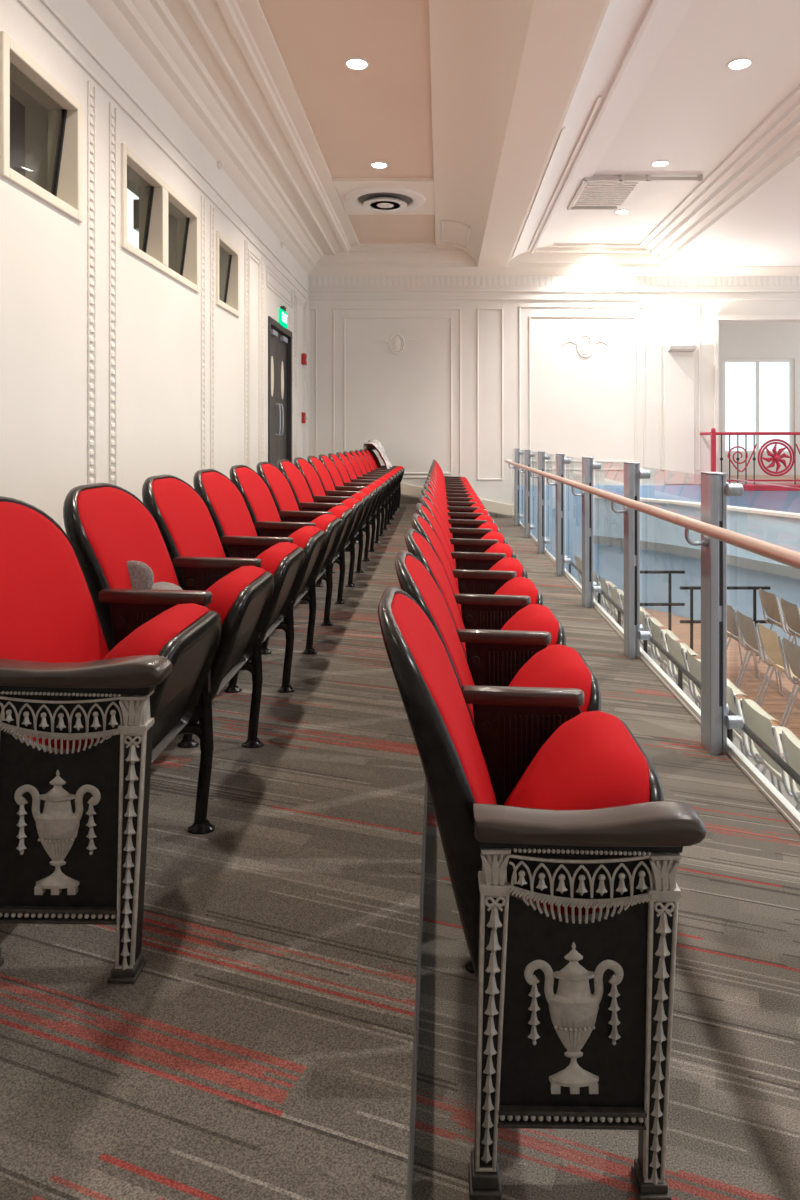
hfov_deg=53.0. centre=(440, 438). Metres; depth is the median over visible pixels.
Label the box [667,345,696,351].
wall sconce
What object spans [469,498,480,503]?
seat cushion
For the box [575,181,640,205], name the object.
grille
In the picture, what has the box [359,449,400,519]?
chair
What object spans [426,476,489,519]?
chair
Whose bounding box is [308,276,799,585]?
wall
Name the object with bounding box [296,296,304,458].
trim
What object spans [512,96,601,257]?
trim
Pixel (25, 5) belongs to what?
trim
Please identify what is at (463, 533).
chair
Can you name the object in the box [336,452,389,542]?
chair
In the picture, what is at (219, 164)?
wall sensor
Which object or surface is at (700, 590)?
chair
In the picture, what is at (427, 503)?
cushion
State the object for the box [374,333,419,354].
trim
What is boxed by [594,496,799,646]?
wall
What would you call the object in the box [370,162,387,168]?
recessed light
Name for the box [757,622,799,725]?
chair
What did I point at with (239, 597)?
seat cushion
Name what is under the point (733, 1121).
floor
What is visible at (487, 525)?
seat cushion
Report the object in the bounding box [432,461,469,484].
chair
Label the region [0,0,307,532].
wall
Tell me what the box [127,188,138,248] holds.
light panel
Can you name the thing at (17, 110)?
wall
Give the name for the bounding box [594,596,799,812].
floor
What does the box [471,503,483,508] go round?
seat cushion
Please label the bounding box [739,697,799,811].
chair
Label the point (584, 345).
trim
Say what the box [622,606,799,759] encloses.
floor
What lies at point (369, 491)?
seat cushion
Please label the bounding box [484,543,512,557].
seat cushion
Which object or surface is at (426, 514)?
cushion
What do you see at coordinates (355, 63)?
recessed light
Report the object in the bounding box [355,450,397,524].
chair
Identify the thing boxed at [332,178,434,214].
trim
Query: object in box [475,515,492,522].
seat cushion
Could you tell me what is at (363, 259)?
trim
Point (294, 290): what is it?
trim
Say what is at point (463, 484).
chair
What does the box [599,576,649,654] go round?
chair
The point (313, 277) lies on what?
trim
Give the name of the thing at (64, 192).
window
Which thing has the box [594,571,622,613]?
chair
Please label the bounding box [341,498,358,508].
seat cushion
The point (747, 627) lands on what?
chair
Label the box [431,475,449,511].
cushion
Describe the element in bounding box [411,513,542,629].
chair
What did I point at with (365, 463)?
cushion
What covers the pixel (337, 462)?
cushion
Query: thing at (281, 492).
cushion
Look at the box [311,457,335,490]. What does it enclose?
cushion
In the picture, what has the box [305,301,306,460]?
trim
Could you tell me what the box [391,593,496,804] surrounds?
cushion
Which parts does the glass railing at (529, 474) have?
glass pane, post, glass pane, post, glass pane, post, post, post, post, handrail, post, glass pane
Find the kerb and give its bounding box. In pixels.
[513,518,799,832]
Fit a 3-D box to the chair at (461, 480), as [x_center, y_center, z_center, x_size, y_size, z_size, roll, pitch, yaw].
[0.136,0.745,11.235,0.505,0.889,0.553,0,0,0]
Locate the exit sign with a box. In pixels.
[279,306,286,328]
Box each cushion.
[0,501,108,744]
[46,603,209,749]
[77,487,179,588]
[152,478,225,557]
[201,472,256,535]
[205,566,265,623]
[236,467,280,521]
[256,542,297,575]
[262,464,298,510]
[282,461,313,507]
[288,526,320,549]
[298,459,325,495]
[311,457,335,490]
[311,514,336,531]
[322,456,343,490]
[327,505,348,518]
[331,454,350,481]
[339,453,356,478]
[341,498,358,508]
[346,452,361,475]
[351,492,366,500]
[352,452,366,473]
[357,451,370,471]
[360,488,372,494]
[362,450,374,469]
[366,450,377,467]
[366,484,378,489]
[370,449,380,466]
[372,480,383,485]
[377,477,387,482]
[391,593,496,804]
[404,555,474,720]
[412,532,466,657]
[417,517,461,616]
[421,506,458,589]
[424,497,455,566]
[425,491,453,550]
[427,486,452,537]
[428,481,450,526]
[430,478,449,518]
[431,472,448,505]
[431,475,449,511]
[432,470,447,500]
[433,469,447,496]
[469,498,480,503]
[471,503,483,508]
[472,508,487,514]
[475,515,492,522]
[478,522,497,531]
[481,531,504,542]
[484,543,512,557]
[489,557,523,576]
[494,577,537,604]
[501,604,558,645]
[504,711,649,915]
[508,644,591,712]
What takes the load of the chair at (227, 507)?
on the floor at (264, 1044)
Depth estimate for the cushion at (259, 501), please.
3.91 m
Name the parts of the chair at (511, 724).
backrest, leg, armrest, frame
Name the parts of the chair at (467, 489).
armrest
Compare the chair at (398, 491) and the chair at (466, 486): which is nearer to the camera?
the chair at (466, 486)
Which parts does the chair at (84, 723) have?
backrest, rail, swag moulding, panel, armrest, leg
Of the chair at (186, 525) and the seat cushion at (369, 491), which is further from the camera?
the seat cushion at (369, 491)
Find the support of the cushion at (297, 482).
on the chair at (296, 480)
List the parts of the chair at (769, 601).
frame, backrest, seat, frame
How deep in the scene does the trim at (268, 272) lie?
10.12 m
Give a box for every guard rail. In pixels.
[640,570,684,630]
[680,586,770,655]
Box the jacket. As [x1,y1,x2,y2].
[363,440,391,468]
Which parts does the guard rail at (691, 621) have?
post, post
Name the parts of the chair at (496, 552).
backrest, frame, armrest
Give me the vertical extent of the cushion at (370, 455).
0.579 m
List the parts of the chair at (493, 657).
backrest, armrest, frame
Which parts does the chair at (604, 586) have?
frame, backrest, frame, seat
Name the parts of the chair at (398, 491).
leg, leg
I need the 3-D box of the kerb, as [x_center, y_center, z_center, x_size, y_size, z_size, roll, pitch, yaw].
[1.107,1.334,4.900,0.050,0.312,14.800,0,0,0]
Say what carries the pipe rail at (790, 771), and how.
on the floor at (736, 742)
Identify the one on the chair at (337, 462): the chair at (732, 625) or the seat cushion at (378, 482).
the seat cushion at (378, 482)
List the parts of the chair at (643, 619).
backrest, frame, seat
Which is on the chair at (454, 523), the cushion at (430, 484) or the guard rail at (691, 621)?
the cushion at (430, 484)
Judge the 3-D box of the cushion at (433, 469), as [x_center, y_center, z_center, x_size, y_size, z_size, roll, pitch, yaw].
[0.016,0.616,8.564,0.236,0.605,0.466,0,0,0]
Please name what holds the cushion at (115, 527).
on the chair at (107, 526)
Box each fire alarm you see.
[301,353,306,364]
[302,412,306,422]
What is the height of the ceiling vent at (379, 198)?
0.086 m
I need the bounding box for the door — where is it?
[268,316,291,467]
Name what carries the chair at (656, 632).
on the floor at (736, 742)
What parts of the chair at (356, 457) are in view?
armrest, leg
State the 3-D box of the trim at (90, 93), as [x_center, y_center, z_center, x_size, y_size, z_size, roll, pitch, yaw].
[-2.034,-0.720,4.660,0.012,2.700,0.090,0,0,0]
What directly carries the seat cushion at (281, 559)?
on the chair at (186, 525)
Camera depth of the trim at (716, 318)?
12.27 m
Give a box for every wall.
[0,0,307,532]
[10,95,24,176]
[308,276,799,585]
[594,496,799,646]
[719,322,799,474]
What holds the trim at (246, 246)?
attached to the wall at (44, 250)
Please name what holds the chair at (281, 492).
on the floor at (264, 1044)
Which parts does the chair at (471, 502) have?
frame, armrest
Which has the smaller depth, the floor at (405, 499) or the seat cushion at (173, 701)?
the seat cushion at (173, 701)
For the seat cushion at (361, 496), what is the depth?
5.48 m
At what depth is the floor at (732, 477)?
13.97 m
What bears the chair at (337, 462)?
on the floor at (264, 1044)
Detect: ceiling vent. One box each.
[344,186,425,211]
[567,175,702,209]
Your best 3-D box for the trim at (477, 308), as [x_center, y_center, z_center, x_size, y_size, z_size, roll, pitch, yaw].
[0.753,-0.692,12.292,0.400,2.644,0.016,0,0,0]
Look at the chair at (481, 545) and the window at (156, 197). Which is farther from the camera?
the window at (156, 197)
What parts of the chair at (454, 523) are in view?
backrest, frame, armrest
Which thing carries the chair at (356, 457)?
on the floor at (264, 1044)
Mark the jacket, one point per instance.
(372, 444)
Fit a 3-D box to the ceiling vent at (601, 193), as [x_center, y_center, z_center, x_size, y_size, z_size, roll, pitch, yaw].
[2.240,-2.900,9.445,1.340,0.060,1.170,0,0,0]
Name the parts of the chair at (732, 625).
backrest, leg, seat, frame, leg, leg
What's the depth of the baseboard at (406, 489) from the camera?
12.28 m
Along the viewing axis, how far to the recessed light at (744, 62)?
6.23 m
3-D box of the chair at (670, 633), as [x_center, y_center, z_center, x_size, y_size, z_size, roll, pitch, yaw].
[1.961,1.887,7.504,0.497,0.826,0.480,0,0,2]
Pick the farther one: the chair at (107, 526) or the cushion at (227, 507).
the cushion at (227, 507)
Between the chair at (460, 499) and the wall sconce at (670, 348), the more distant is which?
the wall sconce at (670, 348)
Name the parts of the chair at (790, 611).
frame, backrest, seat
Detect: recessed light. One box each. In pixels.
[344,57,369,69]
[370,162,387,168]
[592,239,605,241]
[614,209,629,213]
[651,160,669,166]
[726,57,752,69]
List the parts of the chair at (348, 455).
backrest, armrest, leg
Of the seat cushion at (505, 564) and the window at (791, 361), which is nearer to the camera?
the seat cushion at (505, 564)
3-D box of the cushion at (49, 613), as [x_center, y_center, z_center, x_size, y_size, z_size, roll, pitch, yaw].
[-0.894,0.431,1.743,0.236,0.579,0.476,0,0,0]
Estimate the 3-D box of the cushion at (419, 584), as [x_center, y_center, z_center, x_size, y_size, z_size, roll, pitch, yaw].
[0.016,0.616,2.084,0.236,0.605,0.466,0,0,0]
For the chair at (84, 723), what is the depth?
1.46 m
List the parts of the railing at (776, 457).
post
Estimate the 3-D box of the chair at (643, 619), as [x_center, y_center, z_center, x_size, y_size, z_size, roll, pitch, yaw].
[1.962,1.887,6.990,0.497,0.826,0.480,0,0,0]
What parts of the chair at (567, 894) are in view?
backrest, leg, rail, panel, swag moulding, armrest, leg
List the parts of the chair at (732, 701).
backrest, frame, seat, leg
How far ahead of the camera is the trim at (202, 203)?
6.83 m
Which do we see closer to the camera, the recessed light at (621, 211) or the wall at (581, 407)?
the recessed light at (621, 211)
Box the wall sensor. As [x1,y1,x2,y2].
[217,161,222,168]
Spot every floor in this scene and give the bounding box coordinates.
[0,504,427,1199]
[400,494,512,517]
[412,518,799,1199]
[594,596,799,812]
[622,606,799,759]
[699,475,799,484]
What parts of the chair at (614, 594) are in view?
frame, backrest, frame, seat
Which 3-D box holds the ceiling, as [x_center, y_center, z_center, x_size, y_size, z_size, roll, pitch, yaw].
[3.330,-2.860,4.900,11.340,0.680,14.800,0,0,0]
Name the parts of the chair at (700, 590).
leg, leg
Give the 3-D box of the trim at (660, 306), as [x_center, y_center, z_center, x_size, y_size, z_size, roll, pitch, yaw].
[3.675,-0.784,12.292,0.615,2.522,0.016,0,0,0]
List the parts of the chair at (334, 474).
backrest, armrest, leg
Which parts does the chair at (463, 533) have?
backrest, frame, armrest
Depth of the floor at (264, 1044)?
1.45 m
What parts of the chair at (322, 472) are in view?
backrest, armrest, frame, leg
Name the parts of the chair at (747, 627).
frame, leg, backrest, leg, seat, frame, leg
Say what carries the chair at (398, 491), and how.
on the floor at (264, 1044)
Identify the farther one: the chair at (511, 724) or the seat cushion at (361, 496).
the seat cushion at (361, 496)
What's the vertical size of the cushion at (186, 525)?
0.579 m
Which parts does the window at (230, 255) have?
pane frame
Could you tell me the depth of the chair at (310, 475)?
5.40 m
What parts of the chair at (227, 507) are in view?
backrest, leg, armrest, frame, leg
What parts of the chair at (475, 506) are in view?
frame, armrest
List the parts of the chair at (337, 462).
backrest, armrest, leg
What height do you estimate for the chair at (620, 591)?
0.826 m
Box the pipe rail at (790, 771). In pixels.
[569,561,799,785]
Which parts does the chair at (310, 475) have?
backrest, leg, frame, armrest, leg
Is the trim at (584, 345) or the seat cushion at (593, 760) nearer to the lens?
the seat cushion at (593, 760)
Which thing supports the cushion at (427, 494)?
on the chair at (481, 545)
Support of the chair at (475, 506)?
on the floor at (733, 1121)
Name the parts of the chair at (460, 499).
armrest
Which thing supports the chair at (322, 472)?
on the floor at (264, 1044)
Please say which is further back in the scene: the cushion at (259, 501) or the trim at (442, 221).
the trim at (442, 221)
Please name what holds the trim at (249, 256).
attached to the wall at (44, 250)
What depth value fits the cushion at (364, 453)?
10.00 m
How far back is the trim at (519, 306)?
12.28 m
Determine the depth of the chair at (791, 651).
6.44 m
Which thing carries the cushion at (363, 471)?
on the chair at (356, 457)
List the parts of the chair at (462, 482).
armrest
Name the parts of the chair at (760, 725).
frame, backrest, seat, frame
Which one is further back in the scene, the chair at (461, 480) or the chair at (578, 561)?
the chair at (461, 480)
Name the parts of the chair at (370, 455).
leg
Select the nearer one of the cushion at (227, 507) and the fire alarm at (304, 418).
the cushion at (227, 507)
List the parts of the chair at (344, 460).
backrest, armrest, leg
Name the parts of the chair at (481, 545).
backrest, frame, armrest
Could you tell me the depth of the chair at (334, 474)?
6.51 m
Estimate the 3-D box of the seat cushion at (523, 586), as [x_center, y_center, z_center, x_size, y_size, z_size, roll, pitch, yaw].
[0.249,0.720,3.164,0.245,0.316,0.438,0,0,0]
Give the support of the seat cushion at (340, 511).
on the chair at (281, 492)
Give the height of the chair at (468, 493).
0.889 m
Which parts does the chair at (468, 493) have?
armrest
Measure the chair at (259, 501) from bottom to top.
0.851 m
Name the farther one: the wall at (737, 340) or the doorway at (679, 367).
the wall at (737, 340)
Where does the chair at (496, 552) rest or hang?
on the floor at (733, 1121)
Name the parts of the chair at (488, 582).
backrest, frame, armrest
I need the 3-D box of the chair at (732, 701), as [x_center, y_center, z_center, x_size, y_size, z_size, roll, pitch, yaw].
[1.961,1.887,4.904,0.497,0.826,0.480,0,0,2]
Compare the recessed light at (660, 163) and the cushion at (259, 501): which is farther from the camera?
the recessed light at (660, 163)
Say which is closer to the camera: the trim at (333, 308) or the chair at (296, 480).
the chair at (296, 480)
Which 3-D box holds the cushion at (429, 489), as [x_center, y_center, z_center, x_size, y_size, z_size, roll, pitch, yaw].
[0.016,0.616,5.324,0.236,0.605,0.466,0,0,0]
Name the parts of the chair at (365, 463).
armrest, leg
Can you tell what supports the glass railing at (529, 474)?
on the kerb
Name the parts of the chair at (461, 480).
armrest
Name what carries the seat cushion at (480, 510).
on the chair at (480, 511)
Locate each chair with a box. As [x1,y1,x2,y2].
[0,496,221,983]
[63,483,273,833]
[142,474,304,747]
[193,469,325,692]
[230,465,340,653]
[256,462,352,625]
[277,459,361,603]
[294,457,369,586]
[307,456,375,572]
[318,454,380,561]
[328,453,385,551]
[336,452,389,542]
[343,451,392,535]
[349,450,395,529]
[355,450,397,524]
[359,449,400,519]
[364,449,402,514]
[368,448,404,510]
[378,587,706,1199]
[395,550,600,973]
[405,528,565,686]
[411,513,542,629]
[415,503,527,594]
[419,495,515,569]
[421,489,507,552]
[423,484,500,538]
[425,480,494,527]
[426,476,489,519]
[428,471,482,506]
[428,473,485,512]
[429,469,479,501]
[430,467,477,496]
[431,464,473,489]
[431,465,474,493]
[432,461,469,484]
[432,463,471,486]
[433,459,466,479]
[433,460,468,481]
[574,555,616,621]
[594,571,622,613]
[594,589,623,622]
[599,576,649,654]
[608,584,664,669]
[620,594,680,683]
[640,611,699,705]
[648,617,700,704]
[665,632,745,754]
[685,650,775,787]
[700,590,757,677]
[727,605,780,692]
[727,686,799,793]
[735,610,799,703]
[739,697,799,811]
[757,588,798,674]
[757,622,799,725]
[778,598,799,676]
[779,730,799,804]
[781,637,799,726]
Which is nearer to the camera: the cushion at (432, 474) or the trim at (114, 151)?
the trim at (114, 151)
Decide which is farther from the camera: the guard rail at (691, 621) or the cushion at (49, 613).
the guard rail at (691, 621)
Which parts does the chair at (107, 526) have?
backrest, cloth cap, armrest, frame, crown, leg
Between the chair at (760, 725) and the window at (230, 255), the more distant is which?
the window at (230, 255)
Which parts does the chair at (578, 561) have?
backrest, seat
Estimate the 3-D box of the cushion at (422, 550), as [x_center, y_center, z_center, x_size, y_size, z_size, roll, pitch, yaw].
[0.016,0.616,2.624,0.236,0.605,0.466,0,0,0]
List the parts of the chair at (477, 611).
backrest, armrest, frame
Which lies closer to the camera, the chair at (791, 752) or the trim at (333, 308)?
the chair at (791, 752)
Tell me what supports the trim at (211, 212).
attached to the wall at (44, 250)
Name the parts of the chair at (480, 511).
frame, armrest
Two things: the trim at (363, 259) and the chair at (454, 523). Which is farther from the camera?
the trim at (363, 259)
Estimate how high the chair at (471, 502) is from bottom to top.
0.889 m
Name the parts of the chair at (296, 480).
backrest, armrest, frame, leg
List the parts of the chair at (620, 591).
seat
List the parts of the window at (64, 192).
pane frame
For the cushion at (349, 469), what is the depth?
7.77 m
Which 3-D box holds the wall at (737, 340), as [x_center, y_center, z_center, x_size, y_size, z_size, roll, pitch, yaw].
[6.630,-0.760,15.300,4.740,3.300,0.200,0,0,0]
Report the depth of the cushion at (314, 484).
5.56 m
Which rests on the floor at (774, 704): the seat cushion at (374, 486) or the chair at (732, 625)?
the chair at (732, 625)
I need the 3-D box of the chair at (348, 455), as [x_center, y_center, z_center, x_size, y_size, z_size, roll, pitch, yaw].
[-0.762,0.554,8.337,0.505,0.851,0.566,0,0,0]
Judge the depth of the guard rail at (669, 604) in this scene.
9.39 m
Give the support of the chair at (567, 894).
on the floor at (733, 1121)
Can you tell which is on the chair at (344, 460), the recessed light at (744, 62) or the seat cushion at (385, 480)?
the seat cushion at (385, 480)
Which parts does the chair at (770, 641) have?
frame, leg, backrest, seat, leg, frame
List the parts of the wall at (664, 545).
moulding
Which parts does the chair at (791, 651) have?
frame, leg, backrest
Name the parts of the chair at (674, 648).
frame, backrest, frame, seat, leg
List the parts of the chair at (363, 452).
armrest, leg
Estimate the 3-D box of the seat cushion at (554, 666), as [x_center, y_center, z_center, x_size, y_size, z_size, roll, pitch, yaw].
[0.249,0.720,2.084,0.245,0.316,0.438,0,0,0]
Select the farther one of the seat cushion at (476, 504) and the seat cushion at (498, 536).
the seat cushion at (476, 504)
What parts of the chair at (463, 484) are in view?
armrest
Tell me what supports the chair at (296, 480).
on the floor at (264, 1044)
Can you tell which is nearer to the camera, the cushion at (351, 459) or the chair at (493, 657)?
the chair at (493, 657)
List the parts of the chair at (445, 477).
armrest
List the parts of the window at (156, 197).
pane frame, pane frame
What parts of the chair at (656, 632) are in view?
frame, backrest, frame, seat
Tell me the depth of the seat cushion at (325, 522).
3.82 m
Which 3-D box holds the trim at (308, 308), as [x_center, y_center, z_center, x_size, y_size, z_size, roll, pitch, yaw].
[-1.976,-0.723,12.292,0.138,2.583,0.016,0,0,0]
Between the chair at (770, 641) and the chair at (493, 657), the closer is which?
the chair at (493, 657)
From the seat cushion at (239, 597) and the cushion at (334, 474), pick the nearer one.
the seat cushion at (239, 597)
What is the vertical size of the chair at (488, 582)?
0.889 m
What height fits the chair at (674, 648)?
0.826 m
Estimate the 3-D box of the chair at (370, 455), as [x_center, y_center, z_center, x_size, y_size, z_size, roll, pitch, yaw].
[-0.762,0.554,10.545,0.505,0.851,0.566,0,0,0]
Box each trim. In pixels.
[18,0,308,301]
[88,80,95,483]
[109,102,116,484]
[201,195,204,469]
[210,205,213,468]
[245,240,247,465]
[248,249,260,466]
[261,256,263,461]
[267,266,292,307]
[294,290,295,457]
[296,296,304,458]
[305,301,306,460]
[308,243,799,275]
[308,276,799,299]
[308,308,316,456]
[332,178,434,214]
[333,308,460,477]
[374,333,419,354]
[441,220,470,248]
[477,308,502,479]
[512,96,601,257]
[519,306,644,469]
[562,334,607,357]
[660,306,699,469]
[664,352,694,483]
[714,316,799,471]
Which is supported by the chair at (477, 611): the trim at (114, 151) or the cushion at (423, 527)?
the cushion at (423, 527)
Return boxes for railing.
[505,448,799,827]
[700,428,799,490]
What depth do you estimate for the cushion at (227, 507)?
3.35 m
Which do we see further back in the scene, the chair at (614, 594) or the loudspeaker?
the chair at (614, 594)
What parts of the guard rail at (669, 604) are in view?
post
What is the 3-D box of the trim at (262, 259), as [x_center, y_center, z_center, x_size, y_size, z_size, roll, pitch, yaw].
[-2.034,-0.720,9.100,0.012,2.700,0.090,0,0,0]
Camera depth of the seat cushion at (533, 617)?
2.55 m
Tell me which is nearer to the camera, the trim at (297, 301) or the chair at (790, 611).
the chair at (790, 611)
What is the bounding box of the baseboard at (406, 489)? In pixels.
[400,483,511,515]
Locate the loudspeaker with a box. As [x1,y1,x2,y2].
[133,199,138,231]
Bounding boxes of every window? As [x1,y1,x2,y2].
[0,31,82,222]
[121,143,198,292]
[216,231,239,317]
[723,359,793,453]
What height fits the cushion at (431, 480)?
0.605 m
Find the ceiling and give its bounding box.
[86,0,799,274]
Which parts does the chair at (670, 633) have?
seat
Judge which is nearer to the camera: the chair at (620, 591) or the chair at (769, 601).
the chair at (769, 601)
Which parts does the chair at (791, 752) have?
backrest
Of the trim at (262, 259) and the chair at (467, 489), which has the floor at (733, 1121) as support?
the chair at (467, 489)
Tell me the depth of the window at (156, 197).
5.82 m
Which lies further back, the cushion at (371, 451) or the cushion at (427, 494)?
the cushion at (371, 451)
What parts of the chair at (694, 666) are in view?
frame, backrest, seat, leg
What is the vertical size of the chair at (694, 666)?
0.826 m
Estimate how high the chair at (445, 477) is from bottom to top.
0.889 m
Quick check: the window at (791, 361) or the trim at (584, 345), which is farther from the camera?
the window at (791, 361)
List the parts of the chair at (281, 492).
backrest, armrest, frame, leg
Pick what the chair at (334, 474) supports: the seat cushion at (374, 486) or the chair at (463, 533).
the seat cushion at (374, 486)
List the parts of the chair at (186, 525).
backrest, leg, armrest, frame, leg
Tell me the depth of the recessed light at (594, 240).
11.79 m
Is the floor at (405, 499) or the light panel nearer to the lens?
the light panel
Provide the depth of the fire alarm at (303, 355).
11.68 m
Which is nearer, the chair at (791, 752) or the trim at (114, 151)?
the chair at (791, 752)
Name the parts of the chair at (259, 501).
backrest, leg, armrest, frame, leg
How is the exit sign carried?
attached to the wall at (44, 250)
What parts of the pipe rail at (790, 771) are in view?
post, post, post, post, post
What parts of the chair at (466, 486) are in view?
armrest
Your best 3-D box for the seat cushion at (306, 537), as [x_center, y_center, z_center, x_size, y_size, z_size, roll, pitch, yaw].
[-0.648,0.530,3.399,0.245,0.302,0.448,0,0,0]
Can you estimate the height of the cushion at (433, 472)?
0.605 m

